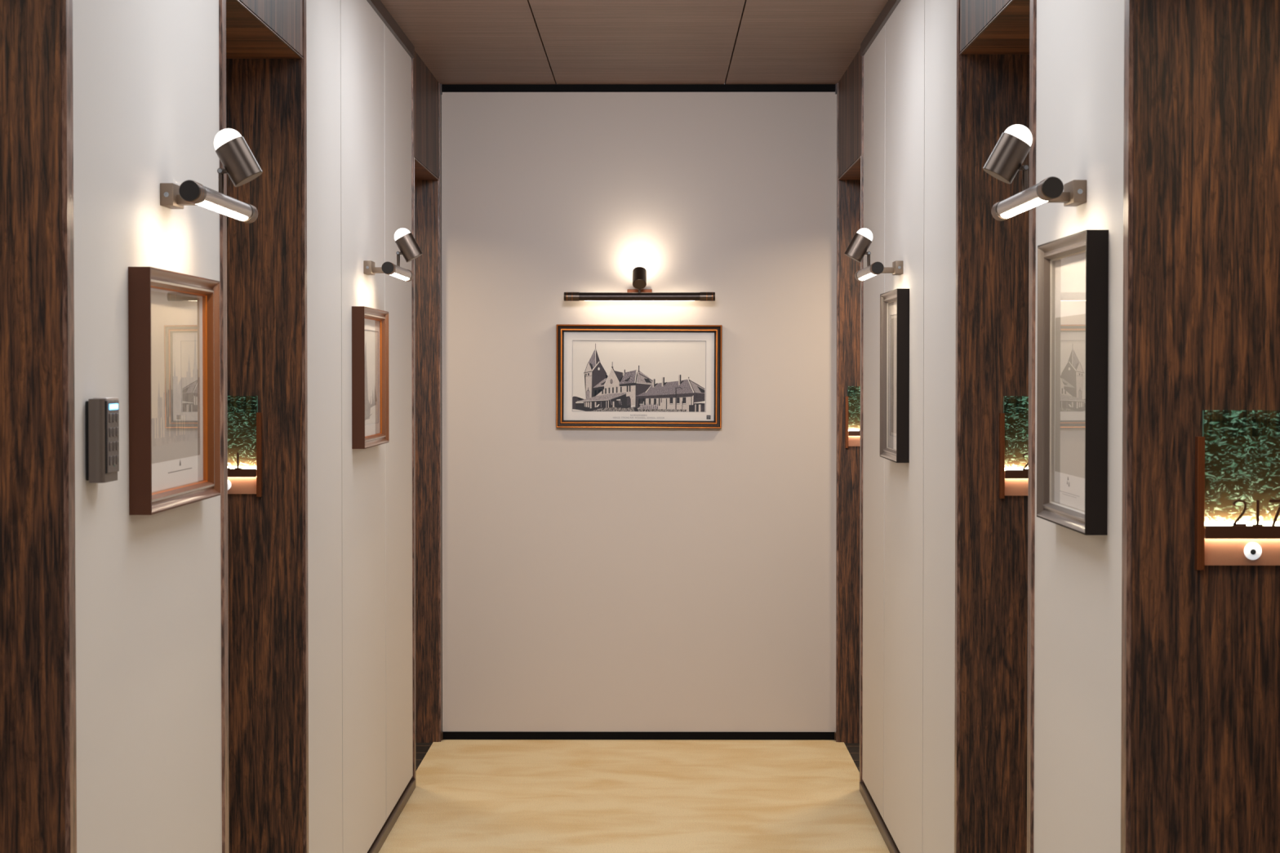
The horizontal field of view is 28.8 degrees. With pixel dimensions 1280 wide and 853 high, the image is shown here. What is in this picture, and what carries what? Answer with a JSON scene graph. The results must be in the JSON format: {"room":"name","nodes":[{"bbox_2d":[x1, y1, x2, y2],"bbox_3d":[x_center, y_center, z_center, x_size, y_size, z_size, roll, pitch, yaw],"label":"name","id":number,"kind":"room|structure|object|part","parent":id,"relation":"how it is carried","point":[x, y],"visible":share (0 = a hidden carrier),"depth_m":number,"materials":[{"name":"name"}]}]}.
{"room":"hallway","nodes":[
{"label":"hallway","id":0,"kind":"room"},
{"bbox_2d":[72,0,413,852],"bbox_3d":[-0.997,0.070,4.053,0.410,2.500,11.090,0,1,0],"label":"wall","id":1,"kind":"structure","parent":0,"point":[146,101],"depth_m":4.52,"materials":[{"name":"white paint"}]},
{"bbox_2d":[0,0,76,852],"bbox_3d":[-0.990,0.110,2.913,0.396,2.530,1.126,0,1,0],"label":"wood wall panel","id":2,"kind":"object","parent":1,"relation":"in","point":[38,749],"depth_m":3.43,"materials":[{"name":"brown wood"}]},
{"bbox_2d":[85,397,119,483],"bbox_3d":[-0.778,0.019,3.601,0.032,0.122,0.094,0,1,0],"label":"keypad","id":3,"kind":"object","parent":1,"relation":"attached to","point":[102,414],"visible":1,"depth_m":3.56,"materials":[{"name":"plastic"}]},
{"bbox_3d":[-0.790,0.020,3.603,0.008,0.114,0.076,0,1,0],"label":"wall plate","id":4,"kind":"part","parent":3,"relation":"part of","materials":[{"name":"plastic"}]},
{"bbox_3d":[-0.765,0.015,3.609,0.003,0.104,0.076,0,1,0],"label":"panel","id":5,"kind":"part","parent":3,"relation":"part of","materials":[{"name":"black plastic"}]},
{"bbox_2d":[109,403,118,409],"bbox_3d":[-0.763,-0.029,3.610,0.002,0.009,0.056,0,1,0],"label":"light","id":6,"kind":"object","parent":3,"relation":"attached to","point":[112,406],"depth_m":3.61,"materials":[{"name":"white plastic"}]},
{"bbox_2d":[128,266,220,515],"bbox_3d":[-0.774,-0.062,4.169,0.034,0.385,0.620,0,1,0],"label":"framed picture","id":7,"kind":"object","parent":1,"relation":"attached to","point":[174,360],"visible":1,"depth_m":4.15,"materials":[{"name":"brown wood"}]},
{"bbox_2d":[151,288,203,492],"bbox_3d":[-0.784,-0.062,4.169,0.002,0.328,0.563,0,1,0],"label":"print","id":8,"kind":"object","parent":7,"relation":"attached to","point":[176,313],"depth_m":4.21,"materials":[{"name":"beige paper"}]},
{"bbox_2d":[160,128,262,222],"bbox_3d":[-0.710,-0.426,4.148,0.162,0.141,0.570,0,1,0],"label":"picture light","id":9,"kind":"object","parent":1,"relation":"attached to","point":[239,162],"visible":1,"depth_m":4.12,"materials":[{"name":"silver metal"}]},
{"bbox_3d":[-0.738,-0.378,4.149,0.066,0.016,0.032,0,1,0],"label":"bracket arm","id":10,"kind":"part","parent":9,"relation":"part of","materials":[{"name":"beige metal"}]},
{"bbox_3d":[-0.692,-0.407,4.149,0.023,0.046,0.018,0,1,0],"label":"stem","id":11,"kind":"part","parent":9,"relation":"part of","materials":[{"name":"brown metal"}]},
{"bbox_2d":[196,200,248,220],"bbox_3d":[-0.696,-0.360,4.150,0.018,0.008,0.432,0,1,0],"label":"diffuser","id":12,"kind":"object","parent":9,"relation":"attached to","point":[238,210],"depth_m":4.17,"materials":[{"name":"white plastic"}]},
{"bbox_3d":[-0.685,-0.474,4.147,0.049,0.044,0.049,0,1,0],"label":"globe","id":13,"kind":"part","parent":9,"relation":"part of"},
{"bbox_2d":[218,0,308,852],"bbox_3d":[-0.977,0.058,5.248,0.396,2.530,1.136,0,1,0],"label":"wood wall panel","id":14,"kind":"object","parent":1,"relation":"in","point":[263,91],"depth_m":5.77,"materials":[{"name":"brown wood"}]},
{"bbox_2d":[227,395,262,497],"bbox_3d":[-0.960,0.046,5.763,0.167,0.234,0.022,0,1,0],"label":"number sign","id":15,"kind":"object","parent":14,"relation":"attached to","point":[244,428],"visible":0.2,"depth_m":5.77,"materials":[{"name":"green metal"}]},
{"bbox_3d":[-0.960,0.137,5.770,0.144,0.040,0.005,0,1,0],"label":"panel","id":16,"kind":"part","parent":15,"relation":"part of","materials":[{"name":"brown metal"}]},
{"bbox_3d":[-0.960,0.062,5.772,0.152,0.189,0.003,0,1,0],"label":"plate","id":17,"kind":"part","parent":15,"relation":"part of","materials":[{"name":"brown metal"}]},
{"bbox_3d":[-0.960,0.016,5.760,0.149,0.174,0.005,0,1,0],"label":"glass plate","id":18,"kind":"part","parent":15,"relation":"part of","materials":[{"name":"glass"}]},
{"bbox_2d":[351,306,389,448],"bbox_3d":[-0.759,-0.139,7.029,0.034,0.385,0.620,0,1,0],"label":"framed picture","id":19,"kind":"object","parent":1,"relation":"attached to","point":[370,326],"visible":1,"depth_m":6.99,"materials":[{"name":"brown wood"}]},
{"bbox_3d":[-0.763,-0.139,7.029,0.002,0.328,0.563,0,1,0],"label":"glass pane","id":20,"kind":"part","parent":19,"relation":"part of","materials":[{"name":"clear glass"}]},
{"bbox_2d":[363,227,422,281],"bbox_3d":[-0.695,-0.490,7.035,0.162,0.141,0.570,0,1,0],"label":"picture light","id":21,"kind":"object","parent":1,"relation":"attached to","point":[405,241],"visible":1,"depth_m":7.01,"materials":[{"name":"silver metal"}]},
{"bbox_3d":[-0.723,-0.442,7.036,0.066,0.016,0.032,0,1,0],"label":"bracket arm","id":22,"kind":"part","parent":21,"relation":"part of","materials":[{"name":"beige metal"}]},
{"bbox_3d":[-0.677,-0.472,7.035,0.023,0.046,0.018,0,1,0],"label":"stem","id":23,"kind":"part","parent":21,"relation":"part of","materials":[{"name":"brown metal"}]},
{"bbox_2d":[391,272,409,280],"bbox_3d":[-0.680,-0.425,7.036,0.018,0.008,0.432,0,1,0],"label":"diffuser","id":24,"kind":"object","parent":21,"relation":"attached to","point":[404,276],"depth_m":7.06,"materials":[{"name":"white plastic"}]},
{"bbox_3d":[-0.670,-0.539,7.033,0.049,0.044,0.049,0,1,0],"label":"globe","id":25,"kind":"part","parent":21,"relation":"part of"},
{"bbox_2d":[366,0,442,94],"bbox_3d":[-0.795,-1.161,4.024,0.029,0.038,11.090,0,1,0],"label":"trim","id":26,"kind":"structure","parent":1,"relation":"attached to","point":[378,6],"depth_m":7.70,"materials":[{"name":"brown wood"}]},
{"bbox_2d":[367,732,443,852],"bbox_3d":[-0.790,1.304,4.079,0.016,0.030,11.090,0,1,0],"label":"baseboard","id":27,"kind":"structure","parent":1,"relation":"attached to","point":[393,816],"depth_m":7.74,"materials":[{"name":"brown metal"}]},
{"bbox_2d":[411,50,441,778],"bbox_3d":[-0.958,-0.024,8.937,0.396,2.530,1.076,0,1,0],"label":"door","id":28,"kind":"structure","parent":1,"relation":"in","point":[425,88],"depth_m":9.43,"materials":[{"name":"brown wood"}]},
{"bbox_3d":[-0.944,0.135,9.438,0.359,2.135,0.004,0,1,0],"label":"reveal panel","id":29,"kind":"part","parent":28,"relation":"part of","materials":[{"name":"brown wood"}]},
{"bbox_2d":[378,739,889,852],"bbox_3d":[-0.034,1.359,4.077,1.560,0.080,11.090,0,1,0],"label":"floor","id":30,"kind":"structure","parent":0,"point":[468,796],"depth_m":8.24,"materials":[{"name":"beige wood"}]},
{"bbox_2d":[380,0,888,84],"bbox_3d":[-0.034,-1.220,4.019,2.336,0.080,11.090,0,1,0],"label":"ceiling","id":31,"kind":"structure","parent":0,"point":[460,42],"depth_m":8.19,"materials":[{"name":"brown wood"}]},
{"bbox_2d":[440,92,836,732],"bbox_3d":[-0.005,-0.053,9.541,2.236,2.500,0.100,0,1,0],"label":"wall","id":32,"kind":"structure","parent":0,"point":[594,580],"depth_m":9.49,"materials":[{"name":"white paint"}]},
{"bbox_2d":[441,731,834,740],"bbox_3d":[-0.005,1.183,9.527,1.516,0.030,0.024,0,1,0],"label":"baseboard","id":33,"kind":"structure","parent":32,"relation":"attached to","point":[446,735],"depth_m":9.52,"materials":[{"name":"black wood"}]},
{"bbox_2d":[555,324,721,428],"bbox_3d":[-0.004,-0.191,9.471,0.629,0.393,0.034,0,1,0],"label":"framed picture","id":34,"kind":"object","parent":32,"relation":"attached to","point":[646,376],"visible":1,"depth_m":9.48,"materials":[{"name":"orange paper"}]},
{"bbox_2d":[442,84,835,92],"bbox_3d":[-0.005,-1.287,9.473,1.516,0.029,0.022,0,1,0],"label":"trim","id":35,"kind":"structure","parent":32,"relation":"attached to","point":[446,87],"depth_m":9.46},
{"bbox_2d":[564,266,715,301],"bbox_3d":[-0.002,-0.538,9.398,0.570,0.128,0.165,0,1,0],"label":"picture light","id":36,"kind":"object","parent":32,"relation":"attached to","point":[639,273],"visible":1,"depth_m":9.38,"materials":[{"name":"black metal"}]},
{"bbox_2d":[862,0,1124,852],"bbox_3d":[0.929,0.070,4.043,0.410,2.500,11.090,0,1,0],"label":"wall","id":37,"kind":"structure","parent":0,"point":[910,66],"depth_m":5.93,"materials":[{"name":"white paint"}]},
{"bbox_2d":[835,48,863,782],"bbox_3d":[0.941,-0.023,8.897,0.396,2.530,1.136,0,1,0],"label":"door","id":38,"kind":"structure","parent":37,"relation":"in","point":[850,88],"depth_m":9.42,"materials":[{"name":"brown wood"}]},
{"bbox_3d":[0.933,0.135,9.429,0.359,2.135,0.004,0,1,0],"label":"reveal panel","id":39,"kind":"part","parent":38,"relation":"part of","materials":[{"name":"brown wood"}]},
{"bbox_2d":[844,386,860,448],"bbox_3d":[0.860,-0.035,9.412,0.167,0.234,0.022,0,1,0],"label":"number sign","id":40,"kind":"object","parent":38,"relation":"attached to","point":[852,404],"visible":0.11,"depth_m":9.42,"materials":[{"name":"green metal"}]},
{"bbox_3d":[0.860,0.055,9.420,0.144,0.040,0.005,0,1,0],"label":"panel","id":41,"kind":"part","parent":40,"relation":"part of","materials":[{"name":"brown metal"}]},
{"bbox_3d":[0.860,-0.019,9.422,0.152,0.189,0.003,0,1,0],"label":"plate","id":42,"kind":"part","parent":40,"relation":"part of","materials":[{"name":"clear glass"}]},
{"bbox_2d":[834,732,900,852],"bbox_3d":[0.722,1.305,4.071,0.016,0.030,11.090,0,1,0],"label":"baseboard","id":43,"kind":"structure","parent":37,"relation":"attached to","point":[874,812],"depth_m":7.69,"materials":[{"name":"brown metal"}]},
{"bbox_2d":[835,0,900,93],"bbox_3d":[0.728,-1.161,4.016,0.029,0.038,11.090,0,1,0],"label":"trim","id":44,"kind":"structure","parent":37,"relation":"attached to","point":[891,5],"depth_m":7.69,"materials":[{"name":"wood"}]},
{"bbox_2d":[844,227,903,281],"bbox_3d":[0.659,-0.490,7.037,0.162,0.141,0.570,0,1,0],"label":"picture light","id":45,"kind":"object","parent":37,"relation":"attached to","point":[861,241],"visible":1,"depth_m":7.01,"materials":[{"name":"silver metal"}]},
{"bbox_3d":[0.634,-0.539,7.037,0.049,0.044,0.049,0,1,0],"label":"globe","id":46,"kind":"part","parent":45,"relation":"part of"},
{"bbox_2d":[858,273,875,280],"bbox_3d":[0.644,-0.425,7.039,0.018,0.008,0.432,0,1,0],"label":"diffuser","id":47,"kind":"object","parent":45,"relation":"attached to","point":[862,277],"depth_m":7.07,"materials":[{"name":"white plastic"}]},
{"bbox_3d":[0.640,-0.472,7.038,0.023,0.046,0.018,0,1,0],"label":"stem","id":48,"kind":"part","parent":45,"relation":"part of","materials":[{"name":"brown metal"}]},
{"bbox_3d":[0.687,-0.442,7.038,0.066,0.016,0.032,0,1,0],"label":"bracket arm","id":49,"kind":"part","parent":45,"relation":"part of","materials":[{"name":"beige metal"}]},
{"bbox_2d":[880,288,909,462],"bbox_3d":[0.723,-0.145,7.083,0.034,0.478,0.512,0,1,0],"label":"framed picture","id":50,"kind":"object","parent":37,"relation":"attached to","point":[894,304],"visible":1,"depth_m":7.08,"materials":[{"name":"black wood"}]},
{"bbox_3d":[0.727,-0.145,7.083,0.002,0.421,0.455,0,1,0],"label":"glass pane","id":51,"kind":"part","parent":50,"relation":"part of","materials":[{"name":"clear glass"}]},
{"bbox_2d":[954,0,1036,852],"bbox_3d":[0.922,0.060,5.158,0.396,2.530,1.156,0,1,0],"label":"door","id":52,"kind":"structure","parent":37,"relation":"in","point":[997,39],"depth_m":5.69,"materials":[{"name":"brown wood"}]},
{"bbox_2d":[999,395,1028,498],"bbox_3d":[0.905,0.048,5.683,0.167,0.234,0.022,0,1,0],"label":"number sign","id":53,"kind":"object","parent":52,"relation":"attached to","point":[1013,427],"visible":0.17,"depth_m":5.69,"materials":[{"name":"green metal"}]},
{"bbox_3d":[0.905,0.018,5.681,0.149,0.174,0.005,0,1,0],"label":"glass plate","id":54,"kind":"part","parent":53,"relation":"part of","materials":[{"name":"glass"}]},
{"bbox_3d":[0.905,0.139,5.690,0.144,0.040,0.005,0,1,0],"label":"panel","id":55,"kind":"part","parent":53,"relation":"part of","materials":[{"name":"brown metal"}]},
{"bbox_3d":[0.905,0.064,5.693,0.152,0.189,0.003,0,1,0],"label":"plate","id":56,"kind":"part","parent":53,"relation":"part of","materials":[{"name":"clear glass"}]},
{"bbox_2d":[982,124,1086,221],"bbox_3d":[0.643,-0.425,4.080,0.162,0.141,0.570,0,1,0],"label":"picture light","id":57,"kind":"object","parent":37,"relation":"attached to","point":[1007,157],"visible":1,"depth_m":4.06,"materials":[{"name":"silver metal"}]},
{"bbox_3d":[0.618,-0.473,4.079,0.049,0.044,0.049,0,1,0],"label":"globe","id":58,"kind":"part","parent":57,"relation":"part of"},
{"bbox_3d":[0.625,-0.406,4.081,0.023,0.046,0.018,0,1,0],"label":"stem","id":59,"kind":"part","parent":57,"relation":"part of","materials":[{"name":"brown metal"}]},
{"bbox_2d":[1000,198,1047,217],"bbox_3d":[0.629,-0.359,4.082,0.018,0.008,0.432,0,1,0],"label":"diffuser","id":60,"kind":"object","parent":57,"relation":"attached to","point":[1010,207],"depth_m":4.10,"materials":[{"name":"white plastic"}]},
{"bbox_3d":[0.671,-0.376,4.081,0.066,0.016,0.032,0,1,0],"label":"bracket arm","id":61,"kind":"part","parent":57,"relation":"part of","materials":[{"name":"beige metal"}]},
{"bbox_2d":[1036,229,1108,535],"bbox_3d":[0.707,-0.073,4.091,0.034,0.472,0.490,0,1,0],"label":"framed picture","id":62,"kind":"object","parent":37,"relation":"attached to","point":[1073,269],"visible":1,"depth_m":4.09,"materials":[{"name":"black wood"}]},
{"bbox_2d":[1053,253,1085,511],"bbox_3d":[0.717,-0.073,4.091,0.002,0.415,0.433,0,1,0],"label":"print","id":63,"kind":"object","parent":62,"relation":"attached to","point":[1069,268],"depth_m":4.15,"materials":[{"name":"beige paper"}]},
{"bbox_2d":[1120,0,1279,852],"bbox_3d":[0.911,0.105,3.128,0.396,2.530,1.136,0,1,0],"label":"wood wall panel","id":64,"kind":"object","parent":37,"relation":"in","point":[1200,722],"depth_m":3.65,"materials":[{"name":"brown wood"}]},
{"bbox_2d":[1194,410,1279,570],"bbox_3d":[0.898,0.093,3.643,0.167,0.234,0.022,0,1,0],"label":"number sign","id":65,"kind":"object","parent":64,"relation":"attached to","point":[1237,522],"visible":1,"depth_m":3.65,"materials":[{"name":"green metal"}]},
{"bbox_3d":[0.898,0.063,3.641,0.149,0.174,0.005,0,1,0],"label":"glass plate","id":66,"kind":"part","parent":65,"relation":"part of","materials":[{"name":"glass"}]},
{"bbox_3d":[0.898,0.184,3.651,0.144,0.040,0.005,0,1,0],"label":"panel","id":67,"kind":"part","parent":65,"relation":"part of","materials":[{"name":"brown metal"}]},
{"bbox_3d":[0.898,0.109,3.653,0.152,0.189,0.003,0,1,0],"label":"plate","id":68,"kind":"part","parent":65,"relation":"part of","materials":[{"name":"clear glass"}]}
]}

